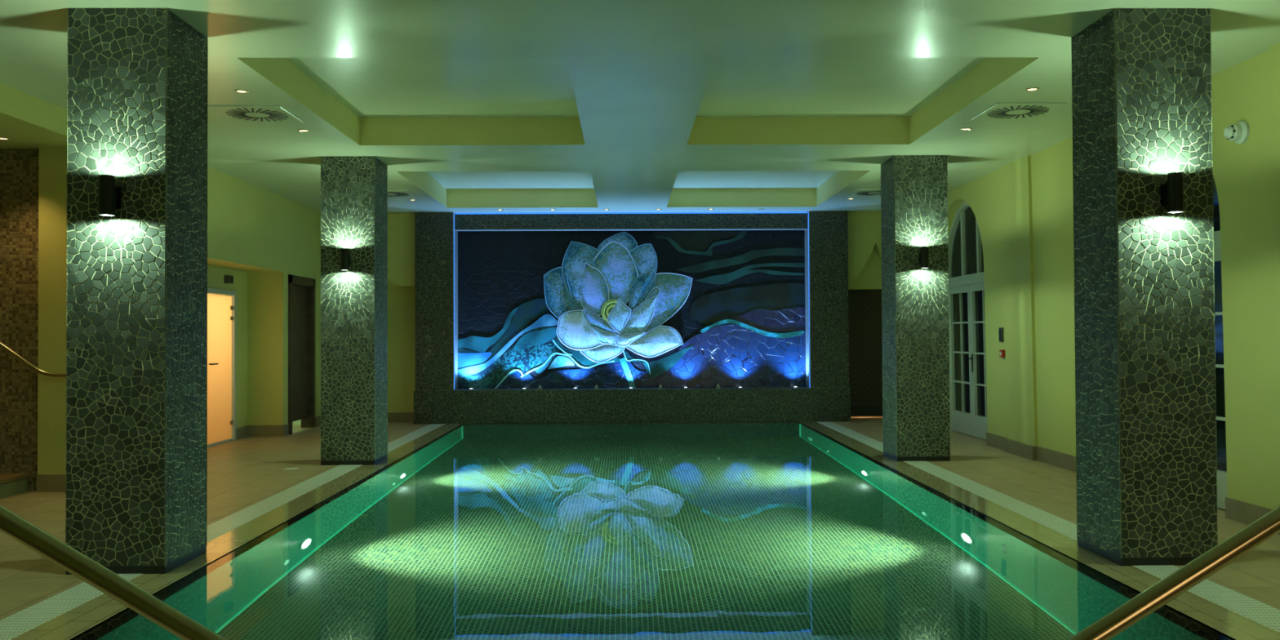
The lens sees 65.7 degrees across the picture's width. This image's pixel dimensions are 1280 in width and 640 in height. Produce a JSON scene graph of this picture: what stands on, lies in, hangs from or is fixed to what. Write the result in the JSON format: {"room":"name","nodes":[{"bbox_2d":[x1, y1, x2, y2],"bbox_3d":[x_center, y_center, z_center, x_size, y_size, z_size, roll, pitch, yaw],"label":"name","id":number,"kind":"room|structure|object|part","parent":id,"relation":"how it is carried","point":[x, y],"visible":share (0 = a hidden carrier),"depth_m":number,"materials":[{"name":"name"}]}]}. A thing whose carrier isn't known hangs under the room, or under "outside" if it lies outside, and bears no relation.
{"room":"indoor swimming pool","nodes":[
{"label":"indoor swimming pool","id":0,"kind":"room"},
{"bbox_2d":[0,148,39,490],"bbox_3d":[-6.759,-0.001,9.140,2.560,3.135,0.160,0,-1,-1],"label":"wall","id":1,"kind":"structure","parent":0,"point":[19,167],"depth_m":9.08,"materials":[{"name":"brown tile"}]},
{"bbox_2d":[0,341,66,377],"bbox_3d":[-5.882,-0.034,8.999,2.131,1.202,0.209,0,-1,-1],"label":"handrail","id":2,"kind":"object","parent":1,"relation":"attached to","point":[23,361],"visible":0.77,"depth_m":8.90,"materials":[{"name":"gold metal"}]},
{"bbox_2d":[0,123,66,148],"bbox_3d":[-6.648,-1.649,7.586,2.950,0.115,3.320,0,-1,-1],"label":"ceiling","id":3,"kind":"structure","parent":0,"point":[20,139],"depth_m":8.74,"materials":[{"name":"yellow paint"}]},
{"bbox_2d":[0,137,10,140],"bbox_3d":[-5.538,-1.587,8.622,0.104,0.030,0.104,0,-1,-1],"label":"recessed light","id":4,"kind":"object","parent":3,"relation":"in","point":[1,138],"visible":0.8,"depth_m":8.63,"materials":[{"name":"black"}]},
{"bbox_2d":[37,146,66,474],"bbox_3d":[-6.578,-0.024,7.603,3.075,3.135,3.400,0,-1,-1],"label":"wall","id":5,"kind":"structure","parent":0,"point":[52,171],"depth_m":9.02,"materials":[{"name":"yellow paint"}]},
{"bbox_2d":[0,83,320,427],"bbox_3d":[-5.217,-0.152,6.975,0.620,3.360,18.100,0,-1,-1],"label":"wall","id":6,"kind":"structure","parent":0,"point":[259,237],"depth_m":13.75,"materials":[{"name":"yellow paint"}]},
{"bbox_2d":[36,415,320,492],"bbox_3d":[-5.159,1.450,6.952,0.560,0.155,18.100,0,-1,-1],"label":"baseboard","id":7,"kind":"structure","parent":6,"relation":"attached to","point":[45,482],"depth_m":13.65,"materials":[{"name":"stone"}]},
{"bbox_2d":[207,287,236,447],"bbox_3d":[-5.485,0.604,12.721,0.110,2.020,1.420,0,-1,-1],"label":"door","id":8,"kind":"structure","parent":6,"relation":"in","point":[221,309],"depth_m":13.00,"materials":[{"name":"orange glass"}]},
{"bbox_2d":[223,275,233,284],"bbox_3d":[-5.465,-0.539,13.179,0.074,0.110,0.150,0,-1,-1],"label":"wall speaker","id":9,"kind":"object","parent":6,"relation":"attached to","point":[228,279],"visible":1,"depth_m":13.11,"materials":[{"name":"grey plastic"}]},
{"bbox_2d":[229,275,233,283],"bbox_3d":[-5.430,-0.540,13.179,0.004,0.086,0.124,0,-1,-1],"label":"grille","id":10,"kind":"object","parent":9,"relation":"attached to","point":[231,277],"depth_m":13.17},
{"bbox_2d":[288,274,315,435],"bbox_3d":[-5.085,0.501,14.692,0.190,2.280,1.155,0,-1,-1],"label":"door","id":11,"kind":"structure","parent":6,"relation":"in","point":[301,290],"depth_m":14.90,"materials":[{"name":"brown wood"}]},
{"bbox_3d":[-5.085,0.490,14.617,0.008,1.500,0.605,0,-1,-1],"label":"panel","id":12,"kind":"part","parent":11,"relation":"part of","materials":[{"name":"brown wood"}]},
{"bbox_2d":[292,419,301,425],"bbox_3d":[-5.999,0.398,14.882,1.650,2.500,1.850,0,-1,-1],"label":"wall","id":13,"kind":"structure","parent":0,"point":[297,422],"depth_m":15.60,"materials":[{"name":"paint"}]},
{"bbox_2d":[413,211,850,424],"bbox_3d":[-0.123,-0.042,16.055,6.932,3.360,0.615,0,-1,-1],"label":"surround","id":14,"kind":"object","parent":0,"point":[825,397],"visible":0.98,"depth_m":15.75,"materials":[{"name":"stone"}]},
{"bbox_2d":[457,230,805,388],"bbox_3d":[-0.131,-0.307,16.137,5.722,2.827,0.238,0,-1,-1],"label":"mural","id":15,"kind":"object","parent":14,"relation":"attached to","point":[644,308],"visible":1,"depth_m":16.13,"materials":[{"name":"blue"}]},
{"bbox_3d":[-0.198,0.856,16.118,0.275,0.500,0.041,0,-1,-1],"label":"stem","id":16,"kind":"part","parent":15,"relation":"part of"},
{"bbox_2d":[387,212,881,412],"bbox_3d":[-0.345,-0.038,16.239,10.600,3.360,0.520,0,-1,-1],"label":"wall","id":17,"kind":"structure","parent":0,"point":[864,235],"depth_m":16.13,"materials":[{"name":"yellow paint"}]},
{"bbox_2d":[387,412,413,422],"bbox_3d":[-4.302,1.581,16.105,1.470,0.155,0.020,0,-1,-1],"label":"baseboard","id":18,"kind":"structure","parent":17,"relation":"attached to","point":[392,416],"depth_m":16.10,"materials":[{"name":"stone"}]},
{"bbox_2d":[848,289,882,416],"bbox_3d":[3.864,0.546,16.474,1.220,2.100,0.120,0,-1,-1],"label":"door","id":19,"kind":"structure","parent":17,"relation":"in","point":[864,306],"depth_m":16.43,"materials":[{"name":"brown wood"}]},
{"bbox_3d":[3.859,-0.464,16.489,1.220,0.080,0.120,0,-1,-1],"label":"frame","id":20,"kind":"part","parent":19,"relation":"part of","materials":[{"name":"brown wood"}]},
{"bbox_3d":[3.869,1.500,16.412,1.220,0.190,0.015,0,-1,-1],"label":"kick plate","id":21,"kind":"part","parent":19,"relation":"part of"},
{"bbox_2d":[0,0,1279,213],"bbox_3d":[0.047,-2.095,7.834,10.250,0.500,19.600,0,-1,-1],"label":"ceiling","id":22,"kind":"structure","parent":0,"point":[468,106],"depth_m":8.46,"materials":[{"name":"paint"}]},
{"bbox_2d":[235,88,248,93],"bbox_3d":[-3.178,-1.833,7.911,0.104,0.030,0.104,0,-1,-1],"label":"recessed light","id":23,"kind":"object","parent":22,"relation":"in","point":[238,91],"visible":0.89,"depth_m":7.90,"materials":[{"name":"white"}]},
{"bbox_2d":[208,105,303,122],"bbox_3d":[-3.365,-1.808,8.718,0.610,0.014,0.610,0,-1,-1],"label":"ceiling vent","id":24,"kind":"object","parent":22,"relation":"in","point":[237,113],"visible":1,"depth_m":8.67,"materials":[{"name":"paint"}]},
{"bbox_2d":[297,128,309,132],"bbox_3d":[-3.201,-1.811,9.431,0.104,0.030,0.104,0,-1,-1],"label":"recessed light","id":25,"kind":"object","parent":22,"relation":"in","point":[299,130],"visible":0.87,"depth_m":9.42,"materials":[{"name":"white"}]},
{"bbox_2d":[387,190,416,197],"bbox_3d":[-3.439,-1.735,13.637,0.610,0.014,0.610,0,-1,-1],"label":"ceiling vent","id":26,"kind":"object","parent":22,"relation":"in","point":[391,193],"visible":0.54,"depth_m":13.62,"materials":[{"name":"paint"}]},
{"bbox_2d":[848,188,880,195],"bbox_3d":[3.260,-1.765,13.738,0.610,0.014,0.610,0,-1,-1],"label":"ceiling vent","id":27,"kind":"object","parent":22,"relation":"in","point":[864,192],"visible":0.66,"depth_m":13.72,"materials":[{"name":"paint"}]},
{"bbox_2d":[960,127,972,130],"bbox_3d":[3.129,-1.839,9.507,0.104,0.030,0.104,0,-1,-1],"label":"recessed light","id":28,"kind":"object","parent":22,"relation":"in","point":[965,128],"visible":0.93,"depth_m":9.49,"materials":[{"name":"white"}]},
{"bbox_2d":[971,102,1067,119],"bbox_3d":[3.335,-1.839,8.749,0.610,0.014,0.610,0,-1,-1],"label":"ceiling vent","id":29,"kind":"object","parent":22,"relation":"in","point":[998,110],"visible":1,"depth_m":8.69,"materials":[{"name":"metal"}]},
{"bbox_2d":[1025,87,1039,91],"bbox_3d":[3.152,-1.862,7.967,0.104,0.030,0.104,0,-1,-1],"label":"recessed light","id":30,"kind":"object","parent":22,"relation":"in","point":[1030,89],"visible":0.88,"depth_m":7.97,"materials":[{"name":"white"}]},
{"bbox_2d":[0,416,1279,619],"bbox_3d":[-1.010,1.645,7.762,14.600,0.250,19.600,0,-1,-1],"label":"floor","id":31,"kind":"structure","parent":0,"point":[243,473],"depth_m":8.88,"materials":[{"name":"tile"}]},
{"bbox_2d":[0,472,31,497],"bbox_3d":[-6.473,1.047,7.544,1.875,0.990,2.990,0,-1,-1],"label":"staircase","id":32,"kind":"structure","parent":31,"relation":"on","point":[11,483],"depth_m":8.84,"materials":[{"name":"stone"}]},
{"bbox_2d":[0,504,226,639],"bbox_3d":[-1.252,0.733,2.021,1.566,1.405,0.116,0,-1,-1],"label":"handrail","id":33,"kind":"object","parent":31,"relation":"on","point":[12,525],"visible":1,"depth_m":2.01,"materials":[{"name":"gold metal"}]},
{"bbox_2d":[65,8,208,574],"bbox_3d":[-3.109,-0.174,6.168,0.589,3.360,0.589,0,-1,-1],"label":"pillar","id":34,"kind":"structure","parent":31,"relation":"on","point":[136,483],"depth_m":5.89,"materials":[{"name":"tile"}]},
{"bbox_2d":[98,174,121,216],"bbox_3d":[-3.106,-0.725,5.806,0.086,0.230,0.148,0,-1,-1],"label":"wall lamp","id":35,"kind":"object","parent":34,"relation":"attached to","point":[109,195],"visible":1,"depth_m":5.74,"materials":[{"name":"brown metal"}]},
{"bbox_3d":[-3.107,-0.724,5.874,0.060,0.130,0.012,0,-1,-1],"label":"plate","id":36,"kind":"part","parent":35,"relation":"part of","materials":[{"name":"brown metal"}]},
{"bbox_2d":[0,423,444,639],"bbox_3d":[-3.107,1.573,9.057,0.246,0.052,13.290,0,-1,-1],"label":"drain grating","id":37,"kind":"object","parent":31,"relation":"on","point":[20,622],"visible":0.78,"depth_m":7.04,"materials":[{"name":"white plastic"}]},
{"bbox_2d":[10,423,462,639],"bbox_3d":[-2.851,1.677,9.319,0.274,0.250,12.770,0,-1,-1],"label":"pool edge","id":38,"kind":"structure","parent":31,"relation":"on","point":[69,624],"depth_m":6.56,"materials":[{"name":"tile"}]},
{"bbox_2d":[283,467,299,469],"bbox_3d":[-3.682,1.570,10.464,0.140,0.004,0.120,0,-1,-1],"label":"floor plate","id":39,"kind":"object","parent":31,"relation":"on","point":[286,468],"visible":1,"depth_m":10.45,"materials":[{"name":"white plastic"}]},
{"bbox_2d":[320,155,387,465],"bbox_3d":[-3.183,-0.101,11.072,0.589,3.360,0.589,0,-1,-1],"label":"pillar","id":40,"kind":"structure","parent":31,"relation":"on","point":[354,188],"depth_m":10.79,"materials":[{"name":"tile"}]},
{"bbox_2d":[340,248,350,270],"bbox_3d":[-3.180,-0.652,10.709,0.086,0.230,0.148,0,-1,-1],"label":"wall lamp","id":41,"kind":"object","parent":40,"relation":"attached to","point":[344,252],"visible":1,"depth_m":10.64,"materials":[{"name":"brown metal"}]},
{"bbox_2d":[70,422,1235,639],"bbox_3d":[-0.032,2.638,9.287,5.594,2.199,12.890,0,-1,-1],"label":"swimming pool","id":42,"kind":"object","parent":31,"relation":"in","point":[723,531],"visible":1,"depth_m":6.22,"materials":[{"name":"liquid"}]},
{"bbox_2d":[880,155,950,461],"bbox_3d":[3.092,-0.129,11.166,0.589,3.360,0.589,0,-1,-1],"label":"pillar","id":43,"kind":"structure","parent":31,"relation":"on","point":[916,409],"depth_m":10.88,"materials":[{"name":"tile"}]},
{"bbox_2d":[919,246,928,268],"bbox_3d":[3.095,-0.680,10.804,0.086,0.230,0.148,0,-1,-1],"label":"wall lamp","id":44,"kind":"object","parent":43,"relation":"attached to","point":[924,254],"visible":1,"depth_m":10.74,"materials":[{"name":"brown metal"}]},
{"bbox_3d":[3.094,-0.679,10.872,0.060,0.130,0.012,0,-1,-1],"label":"plate","id":45,"kind":"part","parent":44,"relation":"part of","materials":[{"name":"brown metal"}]},
{"bbox_2d":[800,422,1279,639],"bbox_3d":[2.772,1.651,9.404,0.264,0.250,12.770,0,-1,-1],"label":"pool edge","id":46,"kind":"structure","parent":31,"relation":"on","point":[1231,624],"depth_m":6.34,"materials":[{"name":"tile"}]},
{"bbox_2d":[817,422,1279,632],"bbox_3d":[3.031,1.545,9.150,0.248,0.052,13.290,0,-1,-1],"label":"drain grating","id":47,"kind":"object","parent":31,"relation":"on","point":[1264,614],"visible":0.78,"depth_m":7.19,"materials":[{"name":"white plastic"}]},
{"bbox_2d":[1071,8,1217,565],"bbox_3d":[3.166,-0.202,6.263,0.589,3.360,0.589,0,-1,-1],"label":"pillar","id":48,"kind":"structure","parent":31,"relation":"on","point":[1145,400],"depth_m":5.98,"materials":[{"name":"tile"}]},
{"bbox_2d":[1160,172,1183,213],"bbox_3d":[3.169,-0.753,5.901,0.086,0.230,0.148,0,-1,-1],"label":"wall lamp","id":49,"kind":"object","parent":48,"relation":"attached to","point":[1172,193],"visible":1,"depth_m":5.84,"materials":[{"name":"brown metal"}]},
{"bbox_3d":[3.168,-0.752,5.969,0.060,0.130,0.012,0,-1,-1],"label":"plate","id":50,"kind":"part","parent":49,"relation":"part of","materials":[{"name":"brown metal"}]},
{"bbox_2d":[1066,505,1279,639],"bbox_3d":[1.198,0.757,2.057,1.566,1.336,0.116,0,-1,-1],"label":"handrail","id":51,"kind":"object","parent":31,"relation":"on","point":[1268,526],"visible":1,"depth_m":2.04,"materials":[{"name":"gold metal"}]},
{"bbox_2d":[880,41,1279,509],"bbox_3d":[4.517,-0.185,7.872,0.397,3.360,19.600,0,-1,-1],"label":"wall","id":52,"kind":"structure","parent":0,"point":[1023,210],"depth_m":9.99,"materials":[{"name":"yellow paint"}]},
{"bbox_2d":[948,201,987,439],"bbox_3d":[4.496,-0.023,13.391,0.174,3.200,1.920,0,-1,-1],"label":"door","id":53,"kind":"structure","parent":52,"relation":"in","point":[966,315],"depth_m":13.61,"materials":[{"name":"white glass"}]},
{"bbox_3d":[4.477,1.424,13.814,0.010,0.180,0.710,0,-1,-1],"label":"panel","id":54,"kind":"part","parent":53,"relation":"part of","materials":[{"name":"white wood"}]},
{"bbox_3d":[4.496,-1.080,13.407,0.023,0.935,1.770,0,-1,-1],"label":"fanlight pane","id":55,"kind":"part","parent":53,"relation":"part of","materials":[{"name":"clear glass"}]},
{"bbox_3d":[4.444,0.576,13.291,0.062,0.240,0.120,0,-1,-1],"label":"handle","id":56,"kind":"part","parent":53,"relation":"part of","materials":[{"name":"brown metal"}]},
{"bbox_3d":[4.490,1.410,12.924,0.010,0.180,0.710,0,-1,-1],"label":"panel","id":57,"kind":"part","parent":53,"relation":"part of","materials":[{"name":"white wood"}]},
{"bbox_2d":[998,327,1004,342],"bbox_3d":[4.322,0.175,11.865,0.031,0.170,0.090,0,-1,-1],"label":"wall panel","id":58,"kind":"object","parent":52,"relation":"attached to","point":[1001,332],"visible":1,"depth_m":11.83,"materials":[{"name":"grey plastic"}]},
{"bbox_2d":[999,349,1005,357],"bbox_3d":[4.321,0.400,11.822,0.043,0.090,0.090,0,-1,-1],"label":"button","id":59,"kind":"object","parent":52,"relation":"attached to","point":[1002,352],"visible":1,"depth_m":11.78,"materials":[{"name":"red plastic"}]},
{"bbox_2d":[986,432,1279,534],"bbox_3d":[4.399,1.406,7.047,0.072,0.155,18.000,0,-1,-1],"label":"baseboard","id":60,"kind":"structure","parent":52,"relation":"attached to","point":[1242,512],"depth_m":10.32,"materials":[{"name":"stone"}]},
{"bbox_2d":[1213,176,1227,509],"bbox_3d":[4.571,-0.096,8.452,0.174,3.200,1.920,0,-1,-1],"label":"door","id":61,"kind":"structure","parent":52,"relation":"in","point":[1222,492],"depth_m":7.84,"materials":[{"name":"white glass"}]},
{"bbox_3d":[4.570,-1.154,8.468,0.023,0.935,1.770,0,-1,-1],"label":"fanlight pane","id":62,"kind":"part","parent":61,"relation":"part of","materials":[{"name":"clear glass"}]},
{"bbox_3d":[4.580,-0.096,8.452,0.155,3.200,1.920,0,-1,-1],"label":"frame","id":63,"kind":"part","parent":61,"relation":"part of","materials":[{"name":"white wood"}]},
{"bbox_3d":[4.565,1.337,7.986,0.010,0.180,0.710,0,-1,-1],"label":"panel","id":64,"kind":"part","parent":61,"relation":"part of","materials":[{"name":"white wood"}]},
{"bbox_2d":[1223,120,1249,144],"bbox_3d":[4.318,-1.364,7.207,0.125,0.170,0.170,0,-1,-1],"label":"smoke detector","id":65,"kind":"object","parent":52,"relation":"attached to","point":[1239,132],"visible":1,"depth_m":7.16,"materials":[{"name":"white plastic"}]}
]}

